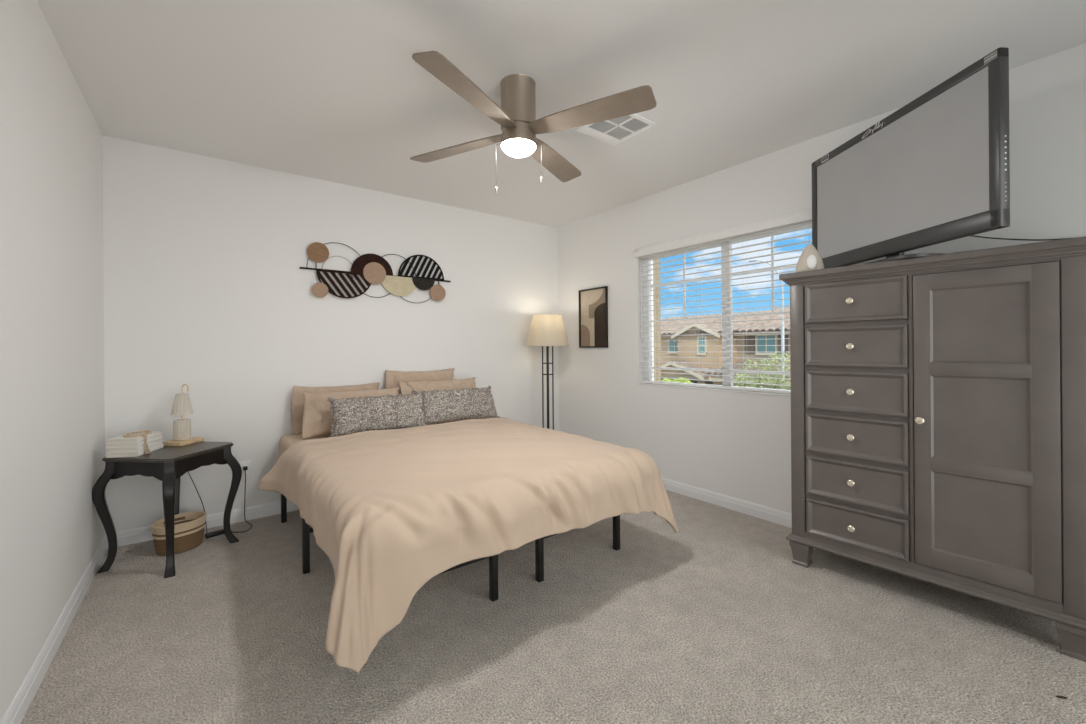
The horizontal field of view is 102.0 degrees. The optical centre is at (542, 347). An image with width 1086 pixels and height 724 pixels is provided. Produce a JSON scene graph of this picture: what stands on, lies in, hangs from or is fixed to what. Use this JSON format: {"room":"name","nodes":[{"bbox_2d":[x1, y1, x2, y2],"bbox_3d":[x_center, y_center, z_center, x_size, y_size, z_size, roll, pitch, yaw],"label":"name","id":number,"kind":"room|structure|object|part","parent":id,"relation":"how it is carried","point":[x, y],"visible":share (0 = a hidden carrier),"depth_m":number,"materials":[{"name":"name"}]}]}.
{"room":"bedroom","nodes":[
{"label":"bedroom","id":0,"kind":"room"},
{"bbox_2d":[0,0,105,722],"bbox_3d":[-1.302,-0.043,0.788,0.140,2.440,4.712,0,0,-37],"label":"wall","id":1,"kind":"structure","parent":0,"point":[52,389],"depth_m":1.63,"materials":[{"name":"white paint"}]},
{"bbox_2d":[0,534,107,723],"bbox_3d":[-1.232,1.133,0.835,0.013,0.086,4.432,0,0,-37],"label":"baseboard","id":2,"kind":"structure","parent":1,"relation":"attached to","point":[20,704],"depth_m":1.66,"materials":[{"name":"white wood"}]},
{"bbox_2d":[103,135,558,531],"bbox_3d":[-1.256,-0.044,3.697,3.458,2.440,0.140,0,0,-37],"label":"wall","id":3,"kind":"structure","parent":0,"point":[206,289],"depth_m":3.08,"materials":[{"name":"white paint"}]},
{"bbox_2d":[116,500,299,546],"bbox_3d":[-1.200,1.133,3.636,3.458,0.086,0.013,0,0,-37],"label":"baseboard","id":4,"kind":"structure","parent":3,"relation":"attached to","point":[131,536],"depth_m":2.92,"materials":[{"name":"white"}]},
{"bbox_2d":[239,460,251,479],"bbox_3d":[-2.036,0.838,3.003,0.076,0.124,0.010,0,0,-37],"label":"wall outlet","id":5,"kind":"object","parent":3,"relation":"attached to","point":[248,463],"visible":0.79,"depth_m":3.01,"materials":[{"name":"white plastic"}]},
{"bbox_2d":[300,242,450,302],"bbox_3d":[-1.296,-0.587,3.557,1.189,0.429,0.038,0,0,-37],"label":"metal wall art","id":6,"kind":"object","parent":3,"relation":"attached to","point":[372,268],"visible":1,"depth_m":3.51,"materials":[{"name":"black metal"}]},
{"bbox_2d":[21,490,1085,723],"bbox_3d":[0.139,1.225,1.878,3.738,0.120,4.712,0,0,-37],"label":"floor","id":7,"kind":"structure","parent":0,"point":[712,620],"depth_m":1.73,"materials":[{"name":"carpet"}]},
{"bbox_2d":[92,441,241,577],"bbox_3d":[-2.107,0.882,2.503,0.482,0.603,0.482,0,0,8],"label":"table","id":8,"kind":"object","parent":7,"relation":"on","point":[167,464],"visible":0.97,"depth_m":2.33,"materials":[{"name":"black wood"}]},
{"bbox_3d":[-2.321,0.893,2.340,0.109,0.583,0.055,0,0,-37],"label":"leg","id":9,"kind":"part","parent":8,"relation":"part of","materials":[{"name":"black wood"}]},
{"bbox_2d":[105,443,162,457],"bbox_3d":[-2.253,0.569,2.430,0.150,0.026,0.215,0,0,-12],"label":"book","id":10,"kind":"object","parent":8,"relation":"on","point":[138,453],"visible":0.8,"depth_m":2.34,"materials":[{"name":"white paper"}]},
{"bbox_2d":[106,439,162,452],"bbox_3d":[-2.252,0.543,2.429,0.146,0.024,0.212,0,0,-12],"label":"book","id":11,"kind":"object","parent":10,"relation":"on","point":[128,449],"visible":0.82,"depth_m":2.34,"materials":[{"name":"white paper"}]},
{"bbox_2d":[105,435,161,448],"bbox_3d":[-2.252,0.519,2.427,0.148,0.025,0.208,0,0,-12],"label":"book","id":12,"kind":"object","parent":11,"relation":"on","point":[134,444],"visible":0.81,"depth_m":2.34,"materials":[{"name":"white paper"}]},
{"bbox_2d":[106,431,160,443],"bbox_3d":[-2.251,0.495,2.426,0.139,0.022,0.205,0,0,-12],"label":"book","id":13,"kind":"object","parent":12,"relation":"on","point":[120,439],"visible":0.82,"depth_m":2.35,"materials":[{"name":"white paper"}]},
{"bbox_2d":[123,430,151,453],"bbox_3d":[-2.229,0.525,2.418,0.116,0.108,0.178,0,0,-40],"label":"bead garland","id":14,"kind":"object","parent":13,"relation":"on","point":[147,450],"visible":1,"depth_m":2.39,"materials":[{"name":"brown wood"}]},
{"bbox_3d":[-1.943,0.890,2.288,0.055,0.583,0.109,0,0,-37],"label":"leg","id":15,"kind":"part","parent":8,"relation":"part of","materials":[{"name":"black wood"}]},
{"bbox_3d":[-2.270,0.893,2.718,0.055,0.583,0.109,0,0,-37],"label":"leg","id":16,"kind":"part","parent":8,"relation":"part of","materials":[{"name":"black wood"}]},
{"bbox_2d":[163,384,203,445],"bbox_3d":[-2.183,0.401,2.659,0.144,0.360,0.156,0,0,8],"label":"table lamp","id":17,"kind":"object","parent":8,"relation":"on","point":[182,405],"visible":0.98,"depth_m":2.63,"materials":[{"name":"white wood"}]},
{"bbox_3d":[-2.183,0.341,2.659,0.109,0.128,0.111,0,0,8],"label":"lamp shade","id":18,"kind":"part","parent":17,"relation":"part of","materials":[{"name":"beige fabric"}]},
{"bbox_3d":[-2.182,0.495,2.659,0.084,0.126,0.086,0,0,8],"label":"glass","id":19,"kind":"part","parent":17,"relation":"part of","materials":[{"name":"beige"}]},
{"bbox_3d":[-2.172,0.390,2.668,0.036,0.337,0.007,0,0,-37],"label":"stem","id":20,"kind":"part","parent":17,"relation":"part of","materials":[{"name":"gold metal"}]},
{"bbox_3d":[-1.892,0.890,2.666,0.109,0.583,0.055,0,0,-37],"label":"leg","id":21,"kind":"part","parent":8,"relation":"part of","materials":[{"name":"black wood"}]},
{"bbox_2d":[151,511,206,555],"bbox_3d":[-2.142,1.097,2.592,0.216,0.172,0.257,0,0,35],"label":"woven basket","id":22,"kind":"object","parent":7,"relation":"on","point":[189,527],"visible":0.92,"depth_m":2.55,"materials":[{"name":"wicker"}]},
{"bbox_2d":[188,466,251,537],"bbox_3d":[-2.079,0.878,2.817,0.355,0.613,0.230,0,0,-37],"label":"power cord","id":23,"kind":"object","parent":7,"relation":"on","point":[218,532],"visible":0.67,"depth_m":2.81,"materials":[{"name":"black plastic"}]},
{"bbox_2d":[281,494,619,601],"bbox_3d":[-0.655,0.996,2.757,1.518,0.352,2.008,0,0,-37],"label":"platform bed","id":24,"kind":"object","parent":7,"relation":"on","point":[306,530],"visible":0.08,"depth_m":2.20,"materials":[{"name":"black metal"}]},
{"bbox_3d":[-1.752,1.018,2.971,0.032,0.325,0.032,0,0,-37],"label":"leg","id":25,"kind":"part","parent":24,"relation":"part of","materials":[{"name":"black metal"}]},
{"bbox_2d":[279,433,330,455],"bbox_3d":[-0.650,0.712,2.762,1.520,0.211,2.020,0,0,-37],"label":"mattress","id":26,"kind":"object","parent":24,"relation":"on","point":[286,441],"visible":0.14,"depth_m":2.97,"materials":[{"name":"fabric"}]},
{"bbox_2d":[291,382,379,434],"bbox_3d":[-1.529,0.441,3.295,0.627,0.342,0.124,0,0,-38],"label":"bed pillow","id":27,"kind":"object","parent":26,"relation":"on","point":[297,403],"visible":0.19,"depth_m":3.14,"materials":[{"name":"fabric"}]},
{"bbox_2d":[302,387,399,437],"bbox_3d":[-1.353,0.457,3.161,0.681,0.294,0.217,0,0,-34],"label":"bed pillow","id":28,"kind":"object","parent":26,"relation":"on","point":[316,421],"visible":0.41,"depth_m":3.00,"materials":[{"name":"fabric"}]},
{"bbox_2d":[327,391,427,436],"bbox_3d":[-1.118,0.463,3.032,0.664,0.276,0.207,0,0,-32],"label":"cushion","id":29,"kind":"object","parent":26,"relation":"on","point":[352,415],"visible":0.86,"depth_m":2.96,"materials":[{"name":"grey fabric"}]},
{"bbox_2d":[385,368,454,394],"bbox_3d":[-1.013,0.394,3.690,0.628,0.430,0.137,0,0,-35],"label":"bed pillow","id":30,"kind":"object","parent":26,"relation":"on","point":[392,377],"visible":0.28,"depth_m":3.64,"materials":[{"name":"fabric"}]},
{"bbox_2d":[398,377,475,395],"bbox_3d":[-0.817,0.435,3.603,0.693,0.343,0.231,0,0,-41],"label":"bed pillow","id":31,"kind":"object","parent":26,"relation":"on","point":[406,387],"visible":0.27,"depth_m":3.54,"materials":[{"name":"fabric"}]},
{"bbox_2d":[412,386,499,424],"bbox_3d":[-0.665,0.457,3.446,0.709,0.289,0.213,0,0,-39],"label":"cushion","id":32,"kind":"object","parent":26,"relation":"on","point":[442,406],"visible":0.83,"depth_m":3.38,"materials":[{"name":"grey fabric"}]},
{"bbox_2d":[259,418,677,672],"bbox_3d":[-0.462,0.781,2.481,1.830,0.496,1.610,0,0,-37],"label":"duvet","id":33,"kind":"object","parent":26,"relation":"on","point":[391,511],"visible":1,"depth_m":1.89,"materials":[{"name":"fabric"}]},
{"bbox_3d":[-1.240,1.014,2.299,0.032,0.325,0.032,0,0,-37],"label":"leg","id":34,"kind":"part","parent":24,"relation":"part of","materials":[{"name":"black metal"}]},
{"bbox_3d":[-0.229,1.006,2.038,0.032,0.325,0.032,0,0,-37],"label":"leg","id":35,"kind":"part","parent":24,"relation":"part of","materials":[{"name":"black metal"}]},
{"bbox_3d":[-0.018,1.004,2.199,0.032,0.325,0.032,0,0,-37],"label":"leg","id":36,"kind":"part","parent":24,"relation":"part of","materials":[{"name":"black metal"}]},
{"bbox_3d":[0.423,1.001,2.535,0.032,0.325,0.032,0,0,-37],"label":"leg","id":37,"kind":"part","parent":24,"relation":"part of","materials":[{"name":"black metal"}]},
{"bbox_2d":[526,314,568,429],"bbox_3d":[0.048,0.427,4.245,0.418,1.479,0.418,0,0,-37],"label":"floor lamp","id":38,"kind":"object","parent":7,"relation":"on","point":[547,330],"visible":0.84,"depth_m":4.12,"materials":[{"name":"beige fabric"}]},
{"bbox_3d":[0.043,-0.162,4.245,0.416,0.300,0.416,0,0,-37],"label":"lamp shade","id":39,"kind":"part","parent":38,"relation":"part of","materials":[{"name":"fabric"}]},
{"bbox_2d":[779,236,1085,661],"bbox_3d":[1.792,0.377,2.093,0.425,1.550,1.086,0,0,-41],"label":"chest","id":40,"kind":"object","parent":7,"relation":"on","point":[938,402],"visible":1,"depth_m":1.87,"materials":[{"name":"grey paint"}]},
{"bbox_2d":[796,244,823,271],"bbox_3d":[1.436,-0.472,2.294,0.098,0.153,0.217,0,0,-41],"label":"air freshener","id":41,"kind":"object","parent":40,"relation":"on","point":[810,259],"visible":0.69,"depth_m":2.30,"materials":[{"name":"beige plastic"}]},
{"bbox_3d":[1.396,-0.445,2.284,0.045,0.073,0.019,0,0,28],"label":"plate","id":42,"kind":"part","parent":41,"relation":"part of","materials":[{"name":"white plastic"}]},
{"bbox_3d":[1.499,-0.227,2.148,0.026,0.031,0.031,0,0,-41],"label":"knob","id":43,"kind":"part","parent":40,"relation":"part of","materials":[{"name":"silver metal"}]},
{"bbox_3d":[1.501,-0.005,2.148,0.026,0.031,0.031,0,0,-41],"label":"knob","id":44,"kind":"part","parent":40,"relation":"part of","materials":[{"name":"silver metal"}]},
{"bbox_3d":[1.503,0.217,2.148,0.026,0.031,0.031,0,0,-41],"label":"knob","id":45,"kind":"part","parent":40,"relation":"part of","materials":[{"name":"silver metal"}]},
{"bbox_3d":[1.504,0.440,2.148,0.026,0.031,0.031,0,0,-41],"label":"knob","id":46,"kind":"part","parent":40,"relation":"part of","materials":[{"name":"silver metal"}]},
{"bbox_3d":[1.506,0.662,2.148,0.026,0.031,0.031,0,0,-41],"label":"knob","id":47,"kind":"part","parent":40,"relation":"part of","materials":[{"name":"silver metal"}]},
{"bbox_3d":[1.508,0.885,2.148,0.026,0.031,0.031,0,0,-41],"label":"knob","id":48,"kind":"part","parent":40,"relation":"part of","materials":[{"name":"silver metal"}]},
{"bbox_3d":[1.519,-0.228,2.155,0.038,0.198,0.418,0,0,-41],"label":"drawer","id":49,"kind":"part","parent":40,"relation":"part of","materials":[{"name":"brown paint"}]},
{"bbox_3d":[1.520,-0.005,2.155,0.038,0.198,0.418,0,0,-41],"label":"drawer","id":50,"kind":"part","parent":40,"relation":"part of","materials":[{"name":"brown paint"}]},
{"bbox_3d":[1.522,0.217,2.155,0.038,0.198,0.418,0,0,-41],"label":"drawer","id":51,"kind":"part","parent":40,"relation":"part of","materials":[{"name":"brown paint"}]},
{"bbox_3d":[1.524,0.440,2.155,0.038,0.198,0.418,0,0,-41],"label":"drawer","id":52,"kind":"part","parent":40,"relation":"part of","materials":[{"name":"brown paint"}]},
{"bbox_3d":[1.526,0.662,2.155,0.038,0.198,0.418,0,0,-41],"label":"drawer","id":53,"kind":"part","parent":40,"relation":"part of","materials":[{"name":"brown paint"}]},
{"bbox_3d":[1.528,0.877,2.155,0.038,0.184,0.418,0,0,-41],"label":"drawer","id":54,"kind":"part","parent":40,"relation":"part of","materials":[{"name":"brown paint"}]},
{"bbox_2d":[812,47,1009,268],"bbox_3d":[1.689,-0.747,2.112,0.230,0.700,1.018,0,0,-4],"label":"television","id":55,"kind":"object","parent":40,"relation":"on","point":[934,170],"visible":0.93,"depth_m":1.91,"materials":[{"name":"black plastic"}]},
{"bbox_3d":[1.666,0.323,1.943,0.026,0.031,0.031,0,0,-41],"label":"knob","id":56,"kind":"part","parent":40,"relation":"part of","materials":[{"name":"silver metal"}]},
{"bbox_3d":[1.799,1.017,2.094,0.397,0.035,1.054,0,0,-41],"label":"moulding","id":57,"kind":"part","parent":40,"relation":"part of","materials":[{"name":"brown paint"}]},
{"bbox_3d":[1.797,-0.095,1.820,0.018,0.330,0.302,0,0,-41],"label":"door panel","id":58,"kind":"part","parent":40,"relation":"part of","materials":[{"name":"brown paint"}]},
{"bbox_3d":[1.800,0.302,1.820,0.018,0.372,0.302,0,0,-41],"label":"door panel","id":59,"kind":"part","parent":40,"relation":"part of","materials":[{"name":"brown paint"}]},
{"bbox_3d":[1.804,0.712,1.820,0.018,0.356,0.302,0,0,-41],"label":"door panel","id":60,"kind":"part","parent":40,"relation":"part of","materials":[{"name":"brown paint"}]},
{"bbox_3d":[1.806,0.320,1.813,0.018,1.284,0.424,0,0,-41],"label":"door","id":61,"kind":"part","parent":40,"relation":"part of","materials":[{"name":"brown paint"}]},
{"bbox_2d":[36,0,1085,227],"bbox_3d":[0.119,-1.335,1.878,3.738,0.120,4.712,0,0,-37],"label":"ceiling","id":62,"kind":"structure","parent":0,"point":[335,91],"depth_m":2.03,"materials":[{"name":"white paint"}]},
{"bbox_2d":[410,51,656,192],"bbox_3d":[-0.118,-1.009,2.131,1.001,0.527,1.001,0,0,-17],"label":"ceiling fan","id":63,"kind":"object","parent":62,"relation":"hanging from","point":[516,116],"visible":1,"depth_m":2.05,"materials":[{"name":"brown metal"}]},
{"bbox_3d":[-0.435,-1.037,2.297,0.595,0.009,0.134,0,12,28],"label":"blade","id":64,"kind":"part","parent":63,"relation":"part of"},
{"bbox_3d":[-0.285,-1.038,1.814,0.134,0.009,0.595,13,6,27],"label":"blade","id":65,"kind":"part","parent":63,"relation":"part of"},
{"bbox_3d":[-0.118,-0.956,2.131,0.164,0.042,0.164,0,0,-37],"label":"lamp shade","id":66,"kind":"part","parent":63,"relation":"part of","materials":[{"name":"white glass"}]},
{"bbox_3d":[0.048,-1.041,2.447,0.134,0.009,0.595,-14,-6,27],"label":"blade","id":67,"kind":"part","parent":63,"relation":"part of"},
{"bbox_3d":[0.198,-1.042,1.964,0.595,0.009,0.134,0,-12,28],"label":"blade","id":68,"kind":"part","parent":63,"relation":"part of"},
{"bbox_2d":[575,113,655,145],"bbox_3d":[0.417,-1.272,2.538,0.325,0.010,0.330,0,0,-37],"label":"ceiling vent","id":69,"kind":"object","parent":62,"relation":"in","point":[615,131],"visible":0.81,"depth_m":2.55,"materials":[{"name":"white metal"}]},
{"bbox_2d":[653,259,660,380],"bbox_3d":[0.782,-0.490,4.290,0.210,2.500,0.726,0,0,-37],"label":"wall","id":70,"kind":"structure","parent":0,"point":[656,329],"depth_m":4.04,"materials":[{"name":"beige paint"}]},
{"bbox_2d":[557,43,1085,513],"bbox_3d":[1.560,-0.066,2.968,0.140,2.440,4.712,0,0,-37],"label":"wall","id":71,"kind":"structure","parent":0,"point":[737,445],"depth_m":3.17,"materials":[{"name":"white paint"}]},
{"bbox_2d":[579,286,607,347],"bbox_3d":[0.482,-0.283,4.246,0.024,0.572,0.383,0,0,-37],"label":"framed print","id":72,"kind":"object","parent":71,"relation":"attached to","point":[593,302],"visible":1,"depth_m":4.24},
{"bbox_2d":[638,225,811,396],"bbox_3d":[1.327,-0.245,3.259,0.136,1.127,1.495,0,0,-37],"label":"window","id":73,"kind":"structure","parent":71,"relation":"in","point":[727,343],"depth_m":3.28,"materials":[{"name":"white plastic"}]},
{"bbox_3d":[1.306,0.312,3.239,0.071,0.012,1.493,0,0,-37],"label":"sill","id":74,"kind":"part","parent":73,"relation":"part of","materials":[{"name":"white plastic"}]},
{"bbox_2d":[634,208,811,393],"bbox_3d":[1.289,-0.274,3.230,0.096,1.155,1.525,0,0,-37],"label":"window blind","id":75,"kind":"object","parent":73,"relation":"attached to","point":[801,218],"visible":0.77,"depth_m":3.20,"materials":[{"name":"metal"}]},
{"bbox_3d":[0.960,-0.236,3.699,0.051,1.070,0.002,0,0,-37],"label":"ladder cord","id":76,"kind":"part","parent":75,"relation":"part of","materials":[{"name":"white fabric"}]},
{"bbox_3d":[1.208,-0.238,3.373,0.051,1.070,0.002,0,0,-37],"label":"ladder cord","id":77,"kind":"part","parent":75,"relation":"part of","materials":[{"name":"white fabric"}]},
{"bbox_3d":[1.312,0.294,3.244,0.046,0.019,1.479,0,0,-37],"label":"rail","id":78,"kind":"part","parent":75,"relation":"part of","materials":[{"name":"white plastic"}]},
{"bbox_3d":[1.420,-0.240,3.094,0.051,1.070,0.002,0,0,-37],"label":"ladder cord","id":79,"kind":"part","parent":75,"relation":"part of","materials":[{"name":"white fabric"}]},
{"bbox_3d":[1.368,-0.243,3.265,0.043,1.062,0.093,0,0,-12],"label":"meeting rail","id":80,"kind":"part","parent":73,"relation":"part of","materials":[{"name":"white plastic"}]},
{"bbox_2d":[661,477,791,527],"bbox_3d":[1.508,1.112,2.922,0.013,0.086,4.432,0,0,-37],"label":"baseboard","id":81,"kind":"structure","parent":71,"relation":"attached to","point":[752,509],"depth_m":3.13,"materials":[{"name":"white"}]},
{"bbox_2d":[970,235,1076,240],"bbox_3d":[2.162,-0.506,1.909,0.818,0.094,0.160,0,0,31],"label":"cable","id":82,"kind":"object","parent":71,"relation":"attached to","point":[972,235],"visible":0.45,"depth_m":1.98,"materials":[{"name":"black plastic"}]},
{"label":"outside","id":83,"kind":"structure","parent":0,"visible":0},
{"bbox_3d":[28.095,3.895,40.229,86.600,0.100,110.000,0,0,-37],"label":"ground","id":84,"kind":"structure","parent":83,"visible":0},
{"bbox_2d":[661,377,691,382],"bbox_3d":[6.864,2.739,21.395,2.036,2.602,3.272,0,0,-37],"label":"leafy bush","id":85,"kind":"object","parent":84,"relation":"on","point":[681,380],"visible":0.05,"depth_m":21.25,"materials":[{"name":"green plant"}]},
{"bbox_2d":[661,306,790,389],"bbox_3d":[13.338,0.781,23.980,9.730,6.360,18.000,0,0,-37],"label":"house","id":86,"kind":"structure","parent":84,"relation":"on","point":[740,353],"depth_m":23.71,"materials":[{"name":"paint"}]},
{"bbox_3d":[7.821,-0.100,26.057,0.060,0.690,0.740,0,0,-37],"label":"pane","id":87,"kind":"part","parent":86,"relation":"part of","materials":[{"name":"clear glass"}]},
{"bbox_3d":[8.757,-0.113,24.168,0.060,0.820,0.400,0,0,-37],"label":"pane","id":88,"kind":"part","parent":86,"relation":"part of","materials":[{"name":"clear glass"}]},
{"bbox_2d":[745,335,754,353],"bbox_3d":[10.861,-0.159,23.030,0.110,0.980,0.520,0,0,-37],"label":"shutter","id":89,"kind":"object","parent":86,"relation":"hanging from","point":[748,349],"depth_m":22.99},
{"bbox_3d":[11.382,-0.163,22.371,0.060,0.880,0.900,0,0,-37],"label":"pane","id":90,"kind":"part","parent":86,"relation":"part of","materials":[{"name":"clear glass"}]},
{"bbox_2d":[778,334,787,353],"bbox_3d":[11.870,-0.167,21.705,0.110,0.980,0.450,0,0,-37],"label":"shutter","id":91,"kind":"object","parent":86,"relation":"hanging from","point":[785,335],"depth_m":21.61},
{"bbox_2d":[733,351,790,389],"bbox_3d":[8.559,2.047,17.183,1.834,3.905,3.060,0,0,-37],"label":"street tree","id":92,"kind":"object","parent":84,"relation":"on","point":[759,380],"visible":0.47,"depth_m":16.89,"materials":[{"name":"green plant"}]},
{"bbox_2d":[748,259,784,389],"bbox_3d":[9.372,0.122,18.394,0.220,7.740,1.490,0,0,-37],"label":"street lamp","id":93,"kind":"object","parent":84,"relation":"on","point":[755,260],"visible":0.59,"depth_m":17.86,"materials":[{"name":"metal"}]},
{"bbox_3d":[9.432,-2.318,18.291,0.044,2.821,1.106,0,0,-37],"label":"arm","id":94,"kind":"part","parent":93,"relation":"part of","materials":[{"name":"metal"}]}
]}

